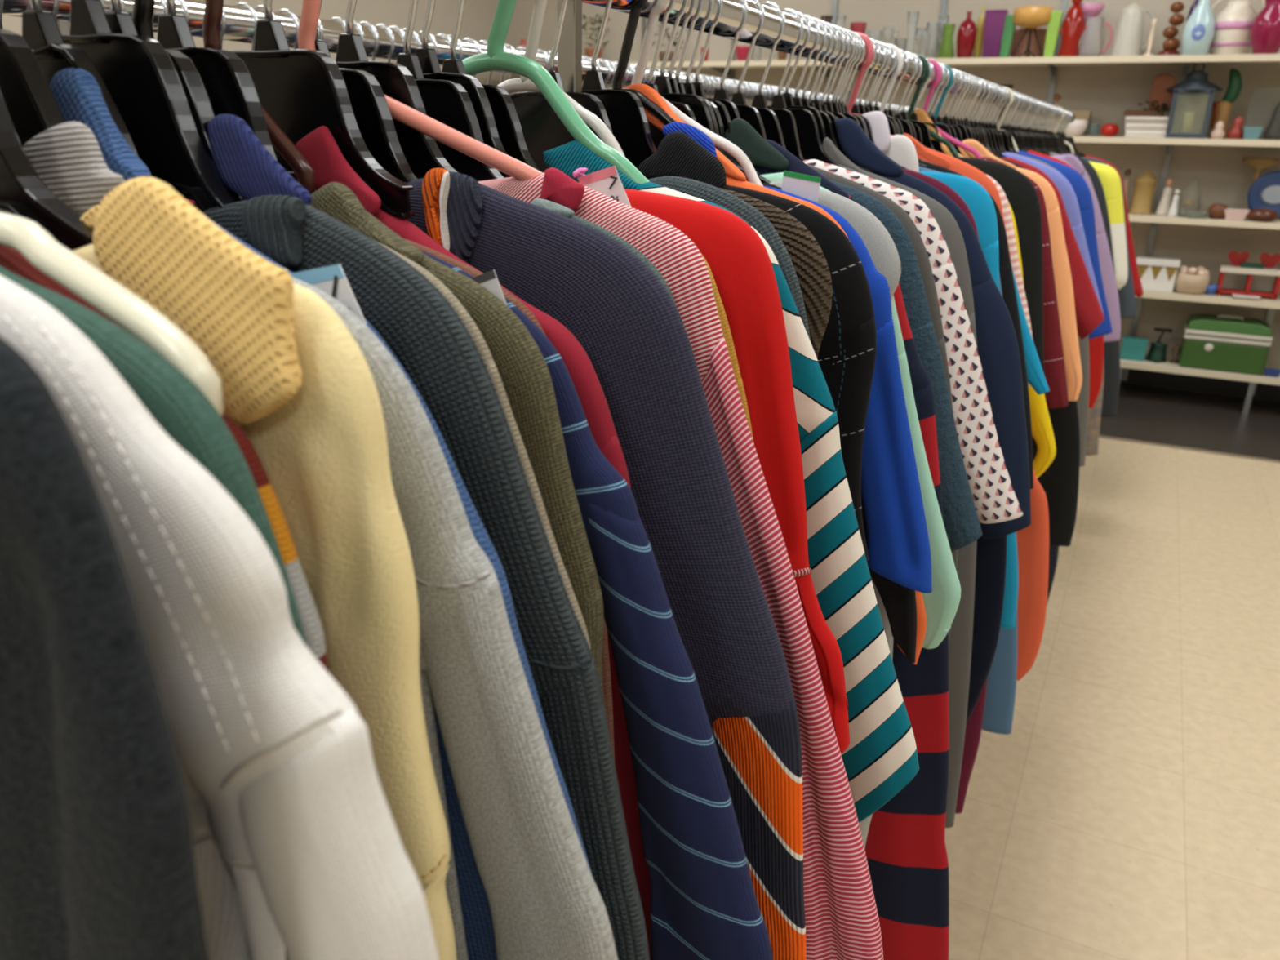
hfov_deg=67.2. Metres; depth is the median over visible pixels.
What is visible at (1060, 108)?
hanger
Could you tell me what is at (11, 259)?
sweater
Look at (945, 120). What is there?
hanger
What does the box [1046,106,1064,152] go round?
hanger
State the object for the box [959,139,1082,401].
t-shirt
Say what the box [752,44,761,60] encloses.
drinking glass
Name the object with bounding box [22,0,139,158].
hanger
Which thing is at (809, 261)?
sweater
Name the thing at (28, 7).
hanger
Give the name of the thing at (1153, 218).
wall shelf
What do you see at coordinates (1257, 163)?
cake stand
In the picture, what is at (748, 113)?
hanger
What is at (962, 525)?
sweater
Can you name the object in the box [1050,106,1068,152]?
hanger
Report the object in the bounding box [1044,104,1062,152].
hanger
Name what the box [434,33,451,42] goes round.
hanger
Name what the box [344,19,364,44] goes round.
hanger
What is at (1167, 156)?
upright
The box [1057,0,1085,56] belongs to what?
vase
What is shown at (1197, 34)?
vase
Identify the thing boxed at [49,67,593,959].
sweater
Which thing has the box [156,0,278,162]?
hanger
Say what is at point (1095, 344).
shirt
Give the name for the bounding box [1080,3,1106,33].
bowl
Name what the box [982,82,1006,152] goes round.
hanger
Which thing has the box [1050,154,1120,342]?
sweater
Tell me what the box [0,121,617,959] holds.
sweater
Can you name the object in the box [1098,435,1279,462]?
trim
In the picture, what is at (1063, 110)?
hanger
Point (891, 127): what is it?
hanger
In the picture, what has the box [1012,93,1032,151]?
hanger
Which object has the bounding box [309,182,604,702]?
sweater
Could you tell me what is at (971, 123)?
hanger
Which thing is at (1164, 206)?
figurine
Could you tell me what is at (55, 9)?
hanger
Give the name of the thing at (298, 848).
sweater
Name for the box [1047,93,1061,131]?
figurine
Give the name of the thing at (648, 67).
hanger
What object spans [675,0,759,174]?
hanger
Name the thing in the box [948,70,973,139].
hanger
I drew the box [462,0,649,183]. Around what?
hanger
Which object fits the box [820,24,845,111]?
hanger
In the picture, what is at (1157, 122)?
book
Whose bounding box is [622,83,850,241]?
t-shirt
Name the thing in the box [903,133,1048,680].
shirt
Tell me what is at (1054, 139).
hanger
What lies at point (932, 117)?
hanger
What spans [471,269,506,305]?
price tag
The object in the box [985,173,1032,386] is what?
shirt
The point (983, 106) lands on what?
hanger
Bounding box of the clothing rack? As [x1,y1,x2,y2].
[2,0,1075,126]
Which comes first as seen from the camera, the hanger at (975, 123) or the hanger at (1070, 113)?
the hanger at (975, 123)
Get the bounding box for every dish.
[1181,209,1210,218]
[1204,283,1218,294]
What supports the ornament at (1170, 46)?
on the wall shelf at (1051, 62)
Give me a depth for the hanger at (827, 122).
1.12 m
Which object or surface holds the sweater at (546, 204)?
hanging from the hanger at (422, 153)
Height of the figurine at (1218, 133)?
0.080 m
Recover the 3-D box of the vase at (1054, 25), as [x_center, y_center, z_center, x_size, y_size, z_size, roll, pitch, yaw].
[2.117,-2.278,4.942,0.063,0.225,0.050,11,22,25]
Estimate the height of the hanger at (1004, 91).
0.180 m
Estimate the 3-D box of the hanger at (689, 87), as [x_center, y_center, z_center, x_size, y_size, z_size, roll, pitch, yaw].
[0.043,-0.333,0.887,0.367,0.237,0.008,11,22,25]
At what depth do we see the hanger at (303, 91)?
0.47 m
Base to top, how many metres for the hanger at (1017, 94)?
0.180 m
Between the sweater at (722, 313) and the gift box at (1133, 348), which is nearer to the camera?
the sweater at (722, 313)
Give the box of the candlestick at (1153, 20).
[1143,18,1157,55]
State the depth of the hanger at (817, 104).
1.18 m
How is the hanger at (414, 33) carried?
hanging from the clothing rack
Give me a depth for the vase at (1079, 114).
5.03 m
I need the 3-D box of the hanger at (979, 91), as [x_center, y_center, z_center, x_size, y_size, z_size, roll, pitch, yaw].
[0.698,-0.752,2.075,0.365,0.217,0.008,11,22,25]
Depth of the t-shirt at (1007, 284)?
1.39 m
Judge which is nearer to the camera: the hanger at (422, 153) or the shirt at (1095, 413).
the hanger at (422, 153)
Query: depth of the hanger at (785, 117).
1.03 m
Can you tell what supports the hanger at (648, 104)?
hanging from the clothing rack
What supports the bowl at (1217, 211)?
on the wall shelf at (1153, 218)
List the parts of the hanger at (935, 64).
frame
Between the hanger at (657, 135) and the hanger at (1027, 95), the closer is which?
the hanger at (657, 135)
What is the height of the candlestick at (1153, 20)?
0.177 m
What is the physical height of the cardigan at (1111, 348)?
0.898 m
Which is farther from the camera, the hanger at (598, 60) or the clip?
the hanger at (598, 60)
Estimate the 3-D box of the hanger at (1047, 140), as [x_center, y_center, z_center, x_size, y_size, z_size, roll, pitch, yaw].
[1.283,-1.135,3.131,0.194,0.180,0.008,11,22,25]
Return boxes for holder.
[1012,5,1053,57]
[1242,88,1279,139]
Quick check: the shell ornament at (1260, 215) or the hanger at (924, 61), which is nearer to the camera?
the hanger at (924, 61)
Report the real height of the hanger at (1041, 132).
0.180 m
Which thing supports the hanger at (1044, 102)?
hanging from the clothing rack
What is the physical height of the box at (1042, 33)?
0.158 m
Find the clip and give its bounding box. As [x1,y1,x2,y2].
[572,167,588,177]
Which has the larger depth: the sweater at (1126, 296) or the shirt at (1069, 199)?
the sweater at (1126, 296)
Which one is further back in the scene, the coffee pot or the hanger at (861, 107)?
the coffee pot
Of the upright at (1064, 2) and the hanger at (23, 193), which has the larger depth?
the upright at (1064, 2)
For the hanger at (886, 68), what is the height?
0.180 m
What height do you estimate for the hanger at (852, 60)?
0.230 m
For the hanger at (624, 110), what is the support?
hanging from the clothing rack
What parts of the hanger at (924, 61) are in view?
frame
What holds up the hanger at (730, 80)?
hanging from the clothing rack
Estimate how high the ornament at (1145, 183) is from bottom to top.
0.217 m
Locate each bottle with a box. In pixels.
[973,5,985,57]
[1186,0,1198,22]
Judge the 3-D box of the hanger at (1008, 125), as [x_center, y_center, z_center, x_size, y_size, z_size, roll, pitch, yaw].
[0.994,-0.939,2.611,0.368,0.214,0.008,11,22,25]
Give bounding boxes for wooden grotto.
[1124,73,1175,116]
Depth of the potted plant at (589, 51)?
6.07 m
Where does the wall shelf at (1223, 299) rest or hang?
attached to the wall at (1221, 175)
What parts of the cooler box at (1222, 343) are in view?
lid, handle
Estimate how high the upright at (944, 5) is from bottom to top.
2.280 m
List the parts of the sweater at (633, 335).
orange trim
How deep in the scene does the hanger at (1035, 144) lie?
2.81 m
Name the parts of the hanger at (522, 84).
frame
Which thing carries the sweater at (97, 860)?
hanging from the hanger
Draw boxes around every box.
[1009,27,1047,57]
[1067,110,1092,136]
[1120,335,1148,361]
[1136,255,1180,292]
[1178,313,1272,375]
[1224,208,1249,220]
[1243,126,1262,139]
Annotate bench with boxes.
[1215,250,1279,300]
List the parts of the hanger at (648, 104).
frame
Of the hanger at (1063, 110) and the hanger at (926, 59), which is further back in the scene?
the hanger at (1063, 110)
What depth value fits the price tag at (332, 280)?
0.33 m
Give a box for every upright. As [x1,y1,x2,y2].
[641,17,647,44]
[728,39,736,101]
[826,0,838,93]
[928,0,947,112]
[1042,0,1068,128]
[1120,0,1199,380]
[1252,263,1279,395]
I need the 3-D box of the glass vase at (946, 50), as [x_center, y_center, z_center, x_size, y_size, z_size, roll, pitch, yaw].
[1.650,-2.348,5.175,0.087,0.177,0.087,11,22,25]
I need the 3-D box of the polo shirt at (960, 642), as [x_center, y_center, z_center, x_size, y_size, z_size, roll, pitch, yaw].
[0.157,0.005,1.263,0.604,0.858,0.039,11,22,25]
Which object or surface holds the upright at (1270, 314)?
attached to the wall at (1221, 175)
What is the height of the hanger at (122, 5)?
0.220 m
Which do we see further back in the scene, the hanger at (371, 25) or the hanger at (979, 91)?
the hanger at (979, 91)
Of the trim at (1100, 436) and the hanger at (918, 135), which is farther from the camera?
the trim at (1100, 436)
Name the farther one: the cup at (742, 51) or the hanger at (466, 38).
the cup at (742, 51)
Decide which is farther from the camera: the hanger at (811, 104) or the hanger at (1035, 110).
the hanger at (1035, 110)
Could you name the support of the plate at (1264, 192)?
on the wall shelf at (1153, 218)
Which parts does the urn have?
handle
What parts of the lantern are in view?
pane, frame, ring handle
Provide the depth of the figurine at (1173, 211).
4.85 m
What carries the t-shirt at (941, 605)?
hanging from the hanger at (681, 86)
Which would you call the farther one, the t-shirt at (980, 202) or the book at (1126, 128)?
the book at (1126, 128)
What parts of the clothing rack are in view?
rail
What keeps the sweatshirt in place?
hanging from the hanger at (966, 76)
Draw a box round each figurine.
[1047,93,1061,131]
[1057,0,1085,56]
[1122,168,1131,211]
[1155,178,1173,215]
[1167,189,1179,216]
[1210,120,1225,138]
[1226,115,1244,139]
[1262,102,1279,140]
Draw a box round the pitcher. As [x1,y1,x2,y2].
[1077,17,1112,56]
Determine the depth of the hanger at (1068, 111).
3.88 m
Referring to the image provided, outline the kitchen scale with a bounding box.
[1146,327,1173,362]
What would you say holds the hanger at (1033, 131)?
hanging from the clothing rack
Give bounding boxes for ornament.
[1100,123,1119,137]
[1128,169,1157,214]
[1155,1,1184,55]
[1244,208,1279,222]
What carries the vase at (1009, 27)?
on the wall shelf at (1051, 62)
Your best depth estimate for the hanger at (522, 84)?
0.65 m
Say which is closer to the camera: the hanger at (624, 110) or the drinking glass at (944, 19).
the hanger at (624, 110)
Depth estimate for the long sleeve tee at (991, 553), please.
1.30 m
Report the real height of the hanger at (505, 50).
0.220 m
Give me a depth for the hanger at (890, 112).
1.49 m
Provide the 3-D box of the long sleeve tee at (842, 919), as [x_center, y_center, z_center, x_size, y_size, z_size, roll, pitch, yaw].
[-0.155,0.158,0.677,0.711,0.727,0.031,11,22,25]
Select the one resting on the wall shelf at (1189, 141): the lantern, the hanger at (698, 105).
the lantern
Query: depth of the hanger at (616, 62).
1.87 m
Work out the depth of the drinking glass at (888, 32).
5.30 m
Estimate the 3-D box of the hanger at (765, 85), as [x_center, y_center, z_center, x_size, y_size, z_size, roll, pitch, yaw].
[0.323,-0.939,2.576,0.400,0.220,0.008,11,22,25]
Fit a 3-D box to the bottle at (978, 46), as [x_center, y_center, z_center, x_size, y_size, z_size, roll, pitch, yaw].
[1.814,-2.381,5.145,0.051,0.268,0.051,11,22,25]
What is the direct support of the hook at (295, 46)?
hanging from the clothing rack
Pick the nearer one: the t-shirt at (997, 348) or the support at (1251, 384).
the t-shirt at (997, 348)
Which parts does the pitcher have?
handle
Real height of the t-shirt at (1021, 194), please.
0.624 m
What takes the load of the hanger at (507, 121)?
hanging from the clothing rack
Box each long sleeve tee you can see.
[477,167,883,959]
[624,189,849,754]
[902,168,987,813]
[918,165,1017,734]
[941,191,1007,724]
[995,155,1079,546]
[1084,155,1143,297]
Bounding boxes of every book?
[1124,120,1168,124]
[1124,126,1166,130]
[1124,133,1165,137]
[1125,115,1168,119]
[1125,123,1167,127]
[1125,130,1165,134]
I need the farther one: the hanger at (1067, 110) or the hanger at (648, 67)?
the hanger at (1067, 110)
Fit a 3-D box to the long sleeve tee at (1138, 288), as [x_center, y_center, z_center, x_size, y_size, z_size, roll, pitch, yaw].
[1.738,-1.064,4.102,0.813,0.614,0.086,11,22,25]
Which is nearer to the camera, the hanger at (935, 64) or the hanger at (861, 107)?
the hanger at (861, 107)
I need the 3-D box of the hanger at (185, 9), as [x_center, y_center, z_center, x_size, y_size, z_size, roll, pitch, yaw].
[-0.506,-0.421,1.070,0.400,0.220,0.008,11,22,25]
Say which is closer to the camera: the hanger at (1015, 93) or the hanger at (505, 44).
the hanger at (505, 44)
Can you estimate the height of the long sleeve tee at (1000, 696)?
0.848 m
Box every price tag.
[289,263,366,324]
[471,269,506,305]
[577,165,631,206]
[781,170,821,201]
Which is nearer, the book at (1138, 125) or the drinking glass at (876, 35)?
the book at (1138, 125)
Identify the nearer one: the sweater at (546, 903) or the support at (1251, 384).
the sweater at (546, 903)
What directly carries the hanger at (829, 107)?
hanging from the clothing rack
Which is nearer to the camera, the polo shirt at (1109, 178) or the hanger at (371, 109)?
the hanger at (371, 109)
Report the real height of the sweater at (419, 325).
0.679 m
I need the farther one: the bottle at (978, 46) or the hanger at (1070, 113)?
the bottle at (978, 46)
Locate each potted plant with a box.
[582,13,609,59]
[652,22,688,61]
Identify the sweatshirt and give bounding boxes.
[1046,544,1059,605]
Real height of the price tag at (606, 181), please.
0.028 m
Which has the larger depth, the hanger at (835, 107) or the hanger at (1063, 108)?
the hanger at (1063, 108)
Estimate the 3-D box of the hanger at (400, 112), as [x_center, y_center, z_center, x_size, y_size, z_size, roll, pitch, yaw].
[-0.156,-0.220,0.509,0.364,0.209,0.056,6,20,12]
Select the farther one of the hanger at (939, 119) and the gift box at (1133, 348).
the gift box at (1133, 348)
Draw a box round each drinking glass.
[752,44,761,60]
[835,14,846,28]
[868,30,882,41]
[882,26,893,44]
[890,22,899,44]
[894,38,906,51]
[904,10,919,53]
[915,27,926,54]
[920,31,930,57]
[926,22,940,57]
[937,14,949,44]
[1088,124,1100,136]
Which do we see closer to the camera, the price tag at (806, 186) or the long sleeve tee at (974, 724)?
the price tag at (806, 186)
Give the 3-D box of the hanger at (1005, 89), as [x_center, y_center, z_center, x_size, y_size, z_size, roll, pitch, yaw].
[0.887,-0.887,2.411,0.194,0.180,0.008,11,22,25]
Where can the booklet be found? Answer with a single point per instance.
(1236, 296)
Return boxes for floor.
[945,383,1279,959]
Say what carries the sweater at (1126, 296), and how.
hanging from the hanger at (1067, 111)
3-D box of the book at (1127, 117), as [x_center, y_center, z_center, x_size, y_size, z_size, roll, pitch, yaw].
[2.555,-1.817,4.847,0.200,0.016,0.180,11,22,25]
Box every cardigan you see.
[403,238,614,761]
[1060,152,1119,417]
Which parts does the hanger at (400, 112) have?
frame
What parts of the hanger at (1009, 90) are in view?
frame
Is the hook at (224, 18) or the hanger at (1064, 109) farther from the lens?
the hanger at (1064, 109)
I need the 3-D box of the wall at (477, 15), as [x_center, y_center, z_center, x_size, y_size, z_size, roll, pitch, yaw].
[-2.979,-1.435,3.172,0.100,2.950,8.600,11,22,25]
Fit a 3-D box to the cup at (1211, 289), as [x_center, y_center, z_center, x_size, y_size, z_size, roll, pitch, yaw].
[2.884,-0.964,4.877,0.073,0.049,0.073,11,22,25]
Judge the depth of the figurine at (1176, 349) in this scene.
5.06 m
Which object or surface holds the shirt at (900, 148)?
hanging from the hanger at (858, 63)
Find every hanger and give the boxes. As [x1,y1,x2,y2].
[0,0,4,26]
[0,21,66,147]
[0,91,93,250]
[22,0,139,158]
[26,0,31,10]
[52,0,58,19]
[61,0,235,212]
[100,0,104,9]
[105,0,244,202]
[120,0,125,12]
[132,0,195,203]
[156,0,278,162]
[160,0,166,13]
[179,0,188,23]
[182,0,315,199]
[185,0,414,217]
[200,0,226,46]
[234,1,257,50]
[253,4,275,19]
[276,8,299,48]
[291,0,417,182]
[297,0,542,181]
[299,14,323,39]
[328,17,345,26]
[334,0,458,178]
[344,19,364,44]
[358,21,378,61]
[373,23,395,62]
[388,26,404,53]
[396,0,504,181]
[401,27,421,48]
[414,0,511,177]
[417,31,437,53]
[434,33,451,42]
[441,0,540,171]
[443,35,463,60]
[461,37,480,77]
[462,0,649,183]
[477,40,492,84]
[497,0,625,156]
[499,46,507,83]
[504,43,516,79]
[509,0,612,172]
[515,46,526,92]
[537,48,549,71]
[582,0,656,168]
[582,56,591,61]
[584,57,601,71]
[597,58,611,88]
[600,59,616,88]
[605,0,675,124]
[613,61,628,87]
[627,62,635,84]
[631,0,763,186]
[632,64,646,84]
[645,0,696,149]
[646,65,655,84]
[653,0,770,183]
[667,0,740,165]
[672,70,684,83]
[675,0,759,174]
[683,0,759,173]
[689,73,703,86]
[690,0,755,168]
[700,74,711,97]
[702,75,715,97]
[708,75,719,84]
[713,0,766,140]
[715,77,728,89]
[719,78,731,95]
[727,78,734,101]
[731,0,786,150]
[742,80,748,97]
[742,81,753,105]
[748,81,756,106]
[751,0,804,160]
[763,84,771,104]
[767,11,826,144]
[767,84,776,105]
[769,8,857,172]
[792,14,871,172]
[800,17,875,174]
[808,19,838,119]
[811,22,845,119]
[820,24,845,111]
[823,26,860,125]
[831,28,867,136]
[835,30,869,137]
[838,31,906,168]
[841,32,865,113]
[846,31,892,136]
[850,38,875,114]
[856,37,881,115]
[864,40,927,168]
[866,41,898,134]
[871,42,900,134]
[873,44,930,163]
[880,43,903,112]
[883,49,912,137]
[887,48,916,139]
[893,51,923,145]
[899,53,934,150]
[906,53,960,158]
[909,59,947,155]
[915,58,933,109]
[922,58,982,158]
[926,62,957,152]
[930,63,967,157]
[933,63,958,140]
[935,68,962,142]
[942,68,968,141]
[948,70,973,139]
[952,71,974,139]
[954,73,976,140]
[956,73,980,143]
[960,74,983,146]
[963,75,988,150]
[964,76,1001,158]
[966,76,1000,157]
[969,77,1004,157]
[973,79,1008,157]
[976,81,996,145]
[977,80,1004,153]
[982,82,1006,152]
[985,83,1004,149]
[987,84,1013,153]
[991,85,1017,154]
[993,86,1021,155]
[996,86,1018,151]
[999,91,1022,151]
[1003,89,1025,151]
[1005,90,1027,152]
[1007,92,1025,147]
[1008,91,1028,151]
[1010,92,1031,151]
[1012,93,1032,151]
[1014,93,1035,151]
[1017,95,1039,152]
[1019,95,1040,153]
[1019,96,1043,154]
[1021,96,1048,155]
[1023,97,1051,155]
[1026,97,1052,155]
[1027,98,1052,155]
[1029,99,1047,151]
[1030,99,1049,152]
[1032,100,1052,152]
[1034,101,1055,153]
[1035,102,1060,155]
[1037,102,1062,155]
[1040,102,1062,154]
[1041,103,1054,146]
[1042,103,1061,153]
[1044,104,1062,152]
[1045,105,1063,152]
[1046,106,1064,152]
[1048,105,1066,152]
[1049,106,1066,152]
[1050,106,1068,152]
[1052,107,1075,155]
[1053,106,1074,154]
[1054,111,1079,155]
[1056,108,1079,156]
[1057,109,1080,156]
[1058,110,1081,157]
[1059,111,1071,144]
[1060,110,1083,156]
[1061,111,1084,156]
[1062,111,1085,155]
[1062,112,1084,156]
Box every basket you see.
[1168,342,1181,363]
[1173,265,1209,294]
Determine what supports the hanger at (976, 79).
hanging from the clothing rack
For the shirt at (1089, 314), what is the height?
0.620 m
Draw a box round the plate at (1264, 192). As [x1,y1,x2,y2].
[1247,170,1279,217]
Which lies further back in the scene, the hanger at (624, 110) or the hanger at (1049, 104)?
the hanger at (1049, 104)
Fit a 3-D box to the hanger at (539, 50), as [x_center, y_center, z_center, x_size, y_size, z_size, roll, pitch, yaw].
[-0.175,-0.628,1.671,0.400,0.220,0.008,11,22,25]
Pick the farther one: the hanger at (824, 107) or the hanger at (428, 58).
the hanger at (824, 107)
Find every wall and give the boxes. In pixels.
[2,0,503,85]
[503,0,1279,365]
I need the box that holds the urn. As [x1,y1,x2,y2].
[1208,0,1264,54]
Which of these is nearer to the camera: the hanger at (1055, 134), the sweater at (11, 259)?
the sweater at (11, 259)
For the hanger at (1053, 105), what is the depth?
3.39 m
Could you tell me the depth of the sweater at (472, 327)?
0.38 m
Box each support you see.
[1119,367,1123,386]
[1242,382,1255,413]
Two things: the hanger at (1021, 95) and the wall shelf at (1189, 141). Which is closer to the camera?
the hanger at (1021, 95)
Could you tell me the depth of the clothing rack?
1.07 m
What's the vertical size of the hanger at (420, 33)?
0.220 m
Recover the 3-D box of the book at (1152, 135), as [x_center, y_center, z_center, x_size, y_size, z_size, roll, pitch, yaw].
[2.567,-1.737,4.868,0.210,0.016,0.180,11,22,25]
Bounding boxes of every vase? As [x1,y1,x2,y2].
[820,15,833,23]
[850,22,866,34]
[937,23,955,57]
[956,11,977,57]
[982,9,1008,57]
[999,14,1015,57]
[1043,10,1063,57]
[1181,0,1214,54]
[1248,0,1279,53]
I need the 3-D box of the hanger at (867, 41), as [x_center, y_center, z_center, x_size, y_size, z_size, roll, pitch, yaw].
[0.285,-0.500,1.322,0.329,0.209,0.008,11,22,25]
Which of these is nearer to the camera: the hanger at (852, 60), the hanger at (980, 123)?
the hanger at (852, 60)
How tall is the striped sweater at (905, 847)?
0.982 m
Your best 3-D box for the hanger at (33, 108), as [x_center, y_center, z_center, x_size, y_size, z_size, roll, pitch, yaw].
[-0.245,-0.160,0.361,0.368,0.222,0.008,11,22,25]
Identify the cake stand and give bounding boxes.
[1242,156,1279,218]
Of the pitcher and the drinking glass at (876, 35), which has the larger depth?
the drinking glass at (876, 35)
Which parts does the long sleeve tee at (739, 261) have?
cuff trim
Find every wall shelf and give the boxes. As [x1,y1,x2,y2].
[608,53,1279,79]
[1065,135,1279,153]
[1120,348,1279,385]
[1128,212,1279,229]
[1134,289,1279,309]
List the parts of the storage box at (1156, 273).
lid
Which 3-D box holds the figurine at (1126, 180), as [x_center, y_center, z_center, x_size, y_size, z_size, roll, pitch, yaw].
[2.510,-1.498,4.994,0.068,0.217,0.068,11,22,25]
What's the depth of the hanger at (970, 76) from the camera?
1.98 m
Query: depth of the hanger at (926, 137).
1.58 m
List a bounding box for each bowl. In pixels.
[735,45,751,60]
[998,84,1013,120]
[1060,119,1088,136]
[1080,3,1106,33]
[1207,203,1227,218]
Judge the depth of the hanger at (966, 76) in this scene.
1.94 m
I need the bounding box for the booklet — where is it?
[1231,293,1260,300]
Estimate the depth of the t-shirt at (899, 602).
0.84 m
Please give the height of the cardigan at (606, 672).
0.590 m
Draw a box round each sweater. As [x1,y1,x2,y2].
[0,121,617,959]
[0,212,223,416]
[0,244,327,671]
[0,265,306,959]
[0,275,439,959]
[0,336,208,959]
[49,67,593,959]
[71,176,456,959]
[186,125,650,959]
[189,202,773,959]
[192,202,591,649]
[199,195,649,959]
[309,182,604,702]
[312,167,805,959]
[530,198,676,306]
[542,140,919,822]
[648,176,811,342]
[701,253,753,440]
[719,187,832,357]
[753,139,949,959]
[808,164,958,640]
[828,179,982,551]
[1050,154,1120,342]
[1081,156,1136,318]
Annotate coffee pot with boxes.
[1110,2,1154,56]
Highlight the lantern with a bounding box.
[1165,62,1223,138]
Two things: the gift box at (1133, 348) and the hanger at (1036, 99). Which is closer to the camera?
the hanger at (1036, 99)
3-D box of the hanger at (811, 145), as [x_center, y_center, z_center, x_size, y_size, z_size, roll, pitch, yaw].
[0.156,-0.430,1.083,0.194,0.180,0.008,11,22,25]
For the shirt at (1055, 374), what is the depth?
1.69 m
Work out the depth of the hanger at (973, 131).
1.95 m
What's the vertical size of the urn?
0.276 m
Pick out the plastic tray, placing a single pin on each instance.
(1272, 372)
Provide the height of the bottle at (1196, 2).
0.308 m
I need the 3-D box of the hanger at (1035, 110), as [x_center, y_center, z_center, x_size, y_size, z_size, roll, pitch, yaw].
[1.184,-1.073,2.951,0.194,0.180,0.008,11,22,25]
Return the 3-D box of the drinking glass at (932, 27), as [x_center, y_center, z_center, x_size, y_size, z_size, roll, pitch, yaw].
[1.580,-2.375,5.228,0.071,0.189,0.070,11,22,25]
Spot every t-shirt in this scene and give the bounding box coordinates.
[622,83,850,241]
[760,172,960,648]
[761,182,916,662]
[764,181,901,847]
[834,117,1031,538]
[896,591,926,664]
[917,159,1033,488]
[919,171,1018,628]
[957,156,1044,394]
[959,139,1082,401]
[1008,202,1056,478]
[1010,261,1049,395]
[1016,151,1112,338]
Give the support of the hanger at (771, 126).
hanging from the clothing rack
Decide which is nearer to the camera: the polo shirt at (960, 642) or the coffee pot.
the polo shirt at (960, 642)
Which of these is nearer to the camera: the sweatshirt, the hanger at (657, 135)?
the hanger at (657, 135)
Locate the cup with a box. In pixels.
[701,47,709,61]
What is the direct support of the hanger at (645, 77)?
hanging from the clothing rack
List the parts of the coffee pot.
handle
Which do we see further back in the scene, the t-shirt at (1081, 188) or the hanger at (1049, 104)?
the hanger at (1049, 104)
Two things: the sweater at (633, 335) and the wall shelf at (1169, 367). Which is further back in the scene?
the wall shelf at (1169, 367)
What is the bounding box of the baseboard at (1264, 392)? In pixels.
[1120,368,1279,402]
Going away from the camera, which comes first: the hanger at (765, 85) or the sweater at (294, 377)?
the sweater at (294, 377)
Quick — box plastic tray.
[1263,367,1279,377]
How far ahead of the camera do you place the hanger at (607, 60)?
1.83 m
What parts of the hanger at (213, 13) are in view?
frame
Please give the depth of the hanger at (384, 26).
1.31 m
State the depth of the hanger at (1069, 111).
3.95 m
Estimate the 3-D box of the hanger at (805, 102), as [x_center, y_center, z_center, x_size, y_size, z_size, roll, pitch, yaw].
[0.196,-0.455,1.155,0.194,0.180,0.008,11,22,25]
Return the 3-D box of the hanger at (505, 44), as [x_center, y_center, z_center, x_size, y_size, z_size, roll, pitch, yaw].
[-0.220,-0.600,1.589,0.400,0.220,0.008,11,22,25]
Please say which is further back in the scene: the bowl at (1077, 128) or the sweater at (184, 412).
the bowl at (1077, 128)
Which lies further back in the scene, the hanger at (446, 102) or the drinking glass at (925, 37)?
the drinking glass at (925, 37)
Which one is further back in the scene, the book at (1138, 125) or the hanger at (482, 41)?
the book at (1138, 125)
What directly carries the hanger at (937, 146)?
hanging from the clothing rack
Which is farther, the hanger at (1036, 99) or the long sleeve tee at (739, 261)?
the hanger at (1036, 99)
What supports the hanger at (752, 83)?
hanging from the clothing rack
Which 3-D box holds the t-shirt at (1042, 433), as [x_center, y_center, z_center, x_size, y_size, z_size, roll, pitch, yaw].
[0.408,-0.238,1.684,0.640,0.625,0.042,11,22,25]
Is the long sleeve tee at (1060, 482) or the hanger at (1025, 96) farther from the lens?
the hanger at (1025, 96)
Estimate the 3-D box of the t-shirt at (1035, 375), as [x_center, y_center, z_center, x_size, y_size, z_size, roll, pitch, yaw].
[0.342,-0.184,1.569,0.606,0.598,0.025,11,22,25]
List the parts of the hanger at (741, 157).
frame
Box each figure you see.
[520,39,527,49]
[777,51,786,60]
[1208,68,1242,138]
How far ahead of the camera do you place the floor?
2.21 m
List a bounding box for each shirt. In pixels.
[195,114,312,210]
[637,131,876,560]
[662,121,932,593]
[724,118,788,174]
[802,159,1022,524]
[822,137,977,827]
[862,111,919,172]
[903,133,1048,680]
[911,108,966,157]
[978,156,1068,408]
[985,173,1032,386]
[1001,156,1104,339]
[1002,152,1103,314]
[1015,153,1089,466]
[1026,151,1103,408]
[1048,152,1103,455]
[1088,161,1128,289]
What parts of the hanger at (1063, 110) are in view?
frame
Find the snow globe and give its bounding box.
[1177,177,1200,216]
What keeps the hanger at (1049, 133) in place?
hanging from the clothing rack
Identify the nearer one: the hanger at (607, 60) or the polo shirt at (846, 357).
the polo shirt at (846, 357)
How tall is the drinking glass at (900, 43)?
0.118 m
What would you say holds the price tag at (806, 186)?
attached to the t-shirt at (899, 602)
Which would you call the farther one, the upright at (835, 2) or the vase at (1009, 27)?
the upright at (835, 2)

